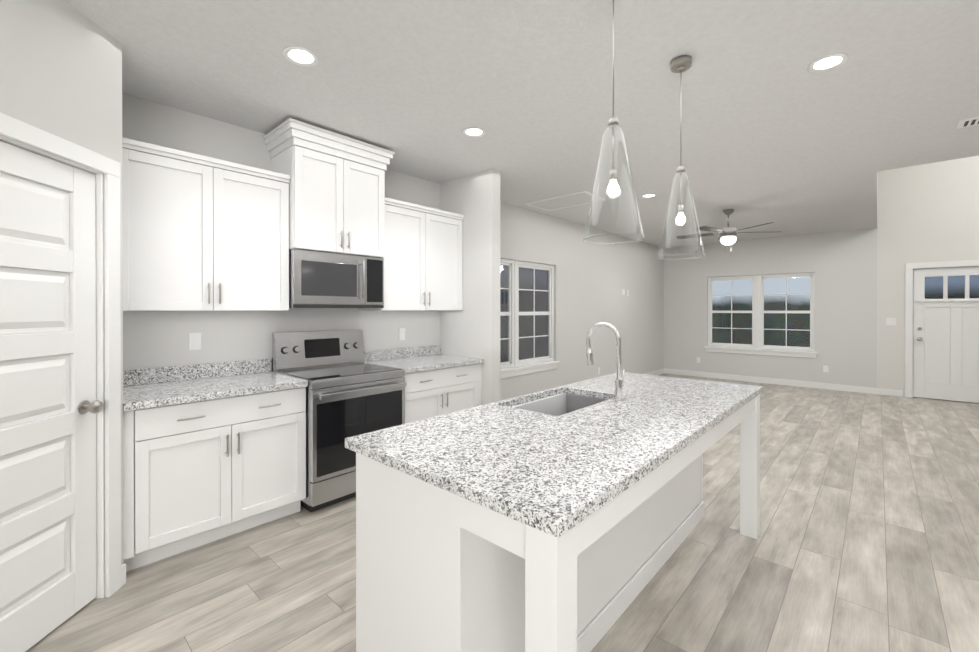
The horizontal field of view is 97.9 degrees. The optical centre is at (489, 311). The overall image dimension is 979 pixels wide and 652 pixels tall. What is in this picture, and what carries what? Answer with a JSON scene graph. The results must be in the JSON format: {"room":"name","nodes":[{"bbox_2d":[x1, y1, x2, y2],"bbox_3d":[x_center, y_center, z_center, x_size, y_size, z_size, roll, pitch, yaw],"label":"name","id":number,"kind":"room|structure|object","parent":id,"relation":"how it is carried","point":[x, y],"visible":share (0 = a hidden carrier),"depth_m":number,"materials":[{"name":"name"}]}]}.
{"room":"kitchen","nodes":[
{"label":"kitchen","id":0,"kind":"room"},
{"bbox_2d":[0,0,122,564],"bbox_3d":[-1.893,0.017,1.516,0.120,2.740,1.300,0,0,-3],"label":"wall","id":1,"kind":"structure","parent":0,"point":[60,68],"depth_m":1.86,"materials":[{"name":"grey paint"}]},
{"bbox_2d":[0,113,120,651],"bbox_3d":[-1.879,0.324,1.692,0.166,2.125,0.878,0,0,-3],"label":"pantry door","id":2,"kind":"structure","parent":1,"relation":"in","point":[60,442],"depth_m":1.85,"materials":[{"name":"white wood"}]},
{"bbox_2d":[121,564,125,586],"bbox_3d":[-1.825,1.337,1.524,0.014,0.100,1.300,0,0,-3],"label":"baseboard","id":3,"kind":"structure","parent":1,"relation":"attached to","point":[123,574],"depth_m":2.15,"materials":[{"name":"white wood"}]},
{"bbox_2d":[122,93,663,400],"bbox_3d":[-0.449,-0.034,4.762,0.120,2.820,12.781,0,0,42],"label":"wall","id":4,"kind":"structure","parent":0,"point":[592,281],"depth_m":4.51,"materials":[{"name":"grey paint"}]},
{"bbox_2d":[189,333,200,349],"bbox_3d":[-2.025,0.208,2.935,0.008,0.118,0.072,0,0,42],"label":"electrical outlet","id":5,"kind":"object","parent":4,"relation":"attached to","point":[194,341],"visible":1,"depth_m":2.93,"materials":[{"name":"white plastic"}]},
{"bbox_2d":[122,137,290,310],"bbox_3d":[-1.873,-0.484,2.820,0.382,0.966,0.949,0,0,42],"label":"upper cabinet","id":6,"kind":"object","parent":4,"relation":"attached to","point":[202,233],"visible":0.94,"depth_m":2.67,"materials":[{"name":"white wood"}]},
{"bbox_2d":[263,118,394,257],"bbox_3d":[-1.262,-0.892,3.420,0.475,0.885,0.864,0,0,42],"label":"upper cabinet","id":7,"kind":"object","parent":4,"relation":"attached to","point":[337,194],"visible":1,"depth_m":3.23,"materials":[{"name":"white wood"}]},
{"bbox_2d":[289,249,383,307],"bbox_3d":[-1.271,-0.234,3.430,0.452,0.420,0.752,0,0,42],"label":"microwave","id":8,"kind":"object","parent":7,"relation":"attached to","point":[324,280],"visible":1,"depth_m":3.26,"materials":[{"name":"silver metal"}]},
{"bbox_2d":[399,328,404,339],"bbox_3d":[-0.862,0.228,4.212,0.008,0.118,0.072,0,0,42],"label":"electrical outlet","id":9,"kind":"object","parent":4,"relation":"attached to","point":[401,333],"visible":1,"depth_m":4.21,"materials":[{"name":"white plastic"}]},
{"bbox_2d":[359,197,463,310],"bbox_3d":[-0.715,-0.489,4.092,0.382,0.966,0.965,0,0,42],"label":"upper cabinet","id":10,"kind":"object","parent":4,"relation":"attached to","point":[423,260],"visible":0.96,"depth_m":3.95,"materials":[{"name":"white wood"}]},
{"bbox_2d":[500,258,559,378],"bbox_3d":[0.338,0.087,5.600,0.155,1.503,1.880,0,0,42],"label":"window","id":11,"kind":"structure","parent":4,"relation":"in","point":[509,368],"depth_m":5.75,"materials":[{"name":"white"}]},
{"bbox_2d":[645,368,663,374],"bbox_3d":[1.691,1.316,7.012,0.017,0.105,6.336,0,0,42],"label":"baseboard","id":12,"kind":"structure","parent":4,"relation":"attached to","point":[661,371],"depth_m":9.03,"materials":[{"name":"white wood"}]},
{"bbox_2d":[440,169,499,404],"bbox_3d":[-0.212,0.007,4.373,0.753,2.740,0.120,0,0,42],"label":"wall","id":13,"kind":"structure","parent":0,"point":[471,328],"depth_m":4.19,"materials":[{"name":"grey paint"}]},
{"bbox_2d":[26,373,978,651],"bbox_3d":[2.553,1.415,2.033,8.240,0.060,12.781,0,0,42],"label":"floor","id":14,"kind":"structure","parent":0,"point":[866,539],"depth_m":2.30,"materials":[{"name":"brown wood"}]},
{"bbox_2d":[123,358,307,571],"bbox_3d":[-1.774,0.875,2.733,0.652,1.015,0.948,0,0,42],"label":"base cabinet","id":15,"kind":"object","parent":14,"relation":"on","point":[212,452],"visible":0.98,"depth_m":2.51,"materials":[{"name":"white wood"}]},
{"bbox_2d":[272,329,406,511],"bbox_3d":[-1.156,0.773,3.329,0.743,1.215,0.754,0,0,42],"label":"range","id":16,"kind":"object","parent":14,"relation":"on","point":[350,392],"visible":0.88,"depth_m":3.10,"materials":[{"name":"silver metal"}]},
{"bbox_2d":[364,345,483,423],"bbox_3d":[-0.614,0.871,4.006,0.652,1.015,0.964,0,0,42],"label":"base cabinet","id":17,"kind":"object","parent":14,"relation":"on","point":[438,382],"visible":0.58,"depth_m":3.87,"materials":[{"name":"white wood"}]},
{"bbox_2d":[352,390,759,651],"bbox_3d":[0.578,0.945,2.127,0.926,0.880,2.279,0,0,42],"label":"kitchen island","id":18,"kind":"object","parent":14,"relation":"on","point":[436,571],"depth_m":1.40,"materials":[{"name":"white wood"}]},
{"bbox_2d":[345,370,762,541],"bbox_3d":[0.580,0.488,2.117,0.935,0.035,2.294,0,0,42],"label":"island countertop","id":19,"kind":"structure","parent":18,"relation":"on","point":[549,474],"depth_m":1.51,"materials":[{"name":"white stone"}]},
{"bbox_2d":[65,0,978,247],"bbox_3d":[2.553,-1.395,2.023,8.000,0.080,12.541,0,0,42],"label":"ceiling","id":20,"kind":"structure","parent":0,"point":[781,136],"depth_m":2.60,"materials":[{"name":"paint"}]},
{"bbox_2d":[283,46,318,66],"bbox_3d":[-1.001,-1.351,2.268,0.176,0.008,0.176,0,0,42],"label":"recessed light","id":21,"kind":"object","parent":20,"relation":"in","point":[300,56],"visible":1,"depth_m":2.27,"materials":[{"name":"white plastic"}]},
{"bbox_2d":[462,127,485,136],"bbox_3d":[-0.117,-1.354,3.232,0.176,0.008,0.176,0,0,42],"label":"recessed light","id":22,"kind":"object","parent":20,"relation":"in","point":[474,132],"visible":1,"depth_m":3.23,"materials":[{"name":"white plastic"}]},
{"bbox_2d":[524,191,605,210],"bbox_3d":[0.934,-1.359,5.310,0.860,0.012,0.520,0,0,42],"label":"attic hatch","id":23,"kind":"object","parent":20,"relation":"attached to","point":[567,200],"visible":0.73,"depth_m":5.29,"materials":[{"name":"white paint"}]},
{"bbox_2d":[584,0,643,243],"bbox_3d":[0.500,-0.820,1.724,0.238,1.065,0.238,0,0,42],"label":"pendant light","id":24,"kind":"object","parent":20,"relation":"hanging from","point":[613,187],"visible":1,"depth_m":1.72,"materials":[{"name":"clear glass"}]},
{"bbox_2d":[641,194,656,197],"bbox_3d":[1.883,-1.360,5.033,0.176,0.008,0.176,0,0,42],"label":"recessed light","id":25,"kind":"object","parent":20,"relation":"in","point":[648,195],"visible":0.98,"depth_m":5.02,"materials":[{"name":"white plastic"}]},
{"bbox_2d":[657,55,704,259],"bbox_3d":[1.036,-0.822,2.309,0.238,1.065,0.238,0,0,42],"label":"pendant light","id":26,"kind":"object","parent":20,"relation":"hanging from","point":[681,64],"visible":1,"depth_m":2.30,"materials":[{"name":"clear glass"}]},
{"bbox_2d":[677,209,773,244],"bbox_3d":[3.190,-1.057,5.791,1.231,0.619,1.279,0,0,42],"label":"ceiling fan","id":27,"kind":"object","parent":20,"relation":"hanging from","point":[727,235],"visible":0.96,"depth_m":5.70,"materials":[{"name":"silver metal"}]},
{"bbox_2d":[808,53,848,72],"bbox_3d":[1.843,-1.351,2.326,0.176,0.008,0.176,0,0,42],"label":"recessed light","id":28,"kind":"object","parent":20,"relation":"in","point":[828,62],"visible":0.98,"depth_m":2.32,"materials":[{"name":"white plastic"}]},
{"bbox_2d":[957,117,978,128],"bbox_3d":[3.497,-1.353,3.016,0.250,0.009,0.160,0,0,42],"label":"ceiling vent","id":29,"kind":"object","parent":20,"relation":"in","point":[968,122],"visible":0.97,"depth_m":3.05,"materials":[{"name":"white metal"}]},
{"bbox_2d":[663,155,978,396],"bbox_3d":[6.860,-0.780,6.666,8.120,4.300,0.120,0,0,42],"label":"wall","id":30,"kind":"structure","parent":0,"point":[928,212],"depth_m":7.23,"materials":[{"name":"grey paint"}]},
{"bbox_2d":[704,272,817,357],"bbox_3d":[5.153,0.068,8.199,1.850,1.523,0.155,0,0,42],"label":"window","id":31,"kind":"structure","parent":30,"relation":"in","point":[758,346],"depth_m":8.17,"materials":[{"name":"white"}]},
{"bbox_2d":[664,368,902,396],"bbox_3d":[5.215,1.313,8.078,3.755,0.105,0.014,0,0,42],"label":"baseboard","id":32,"kind":"structure","parent":30,"relation":"attached to","point":[870,390],"depth_m":7.78,"materials":[{"name":"white wood"}]},
{"bbox_2d":[823,365,827,371],"bbox_3d":[5.888,1.012,7.468,0.072,0.118,0.008,0,0,42],"label":"electrical outlet","id":33,"kind":"object","parent":30,"relation":"attached to","point":[825,368],"visible":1,"depth_m":7.47,"materials":[{"name":"white plastic"}]},
{"bbox_2d":[886,318,895,324],"bbox_3d":[6.501,0.169,6.906,0.120,0.118,0.010,0,0,42],"label":"light switch","id":34,"kind":"object","parent":30,"relation":"attached to","point":[890,321],"visible":1,"depth_m":6.91,"materials":[{"name":"white plastic"}]},
{"bbox_2d":[905,259,978,402],"bbox_3d":[7.061,0.306,6.456,1.111,2.130,0.164,0,0,42],"label":"front door","id":35,"kind":"structure","parent":30,"relation":"in","point":[942,349],"depth_m":6.55,"materials":[{"name":"white wood"}]},
{"label":"outside","id":36,"kind":"structure","parent":0,"visible":0},
{"bbox_2d":[913,269,978,298],"bbox_3d":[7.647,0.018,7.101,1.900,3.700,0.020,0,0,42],"label":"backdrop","id":37,"kind":"structure","parent":36,"point":[974,291],"depth_m":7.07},
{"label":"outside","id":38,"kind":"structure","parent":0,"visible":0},
{"bbox_2d":[500,265,546,366],"bbox_3d":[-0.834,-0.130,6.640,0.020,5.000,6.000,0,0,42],"label":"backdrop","id":39,"kind":"structure","parent":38,"point":[527,309],"depth_m":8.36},
{"bbox_2d":[712,277,809,351],"bbox_3d":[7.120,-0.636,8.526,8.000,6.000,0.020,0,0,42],"label":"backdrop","id":40,"kind":"structure","parent":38,"point":[777,324],"depth_m":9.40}
]}

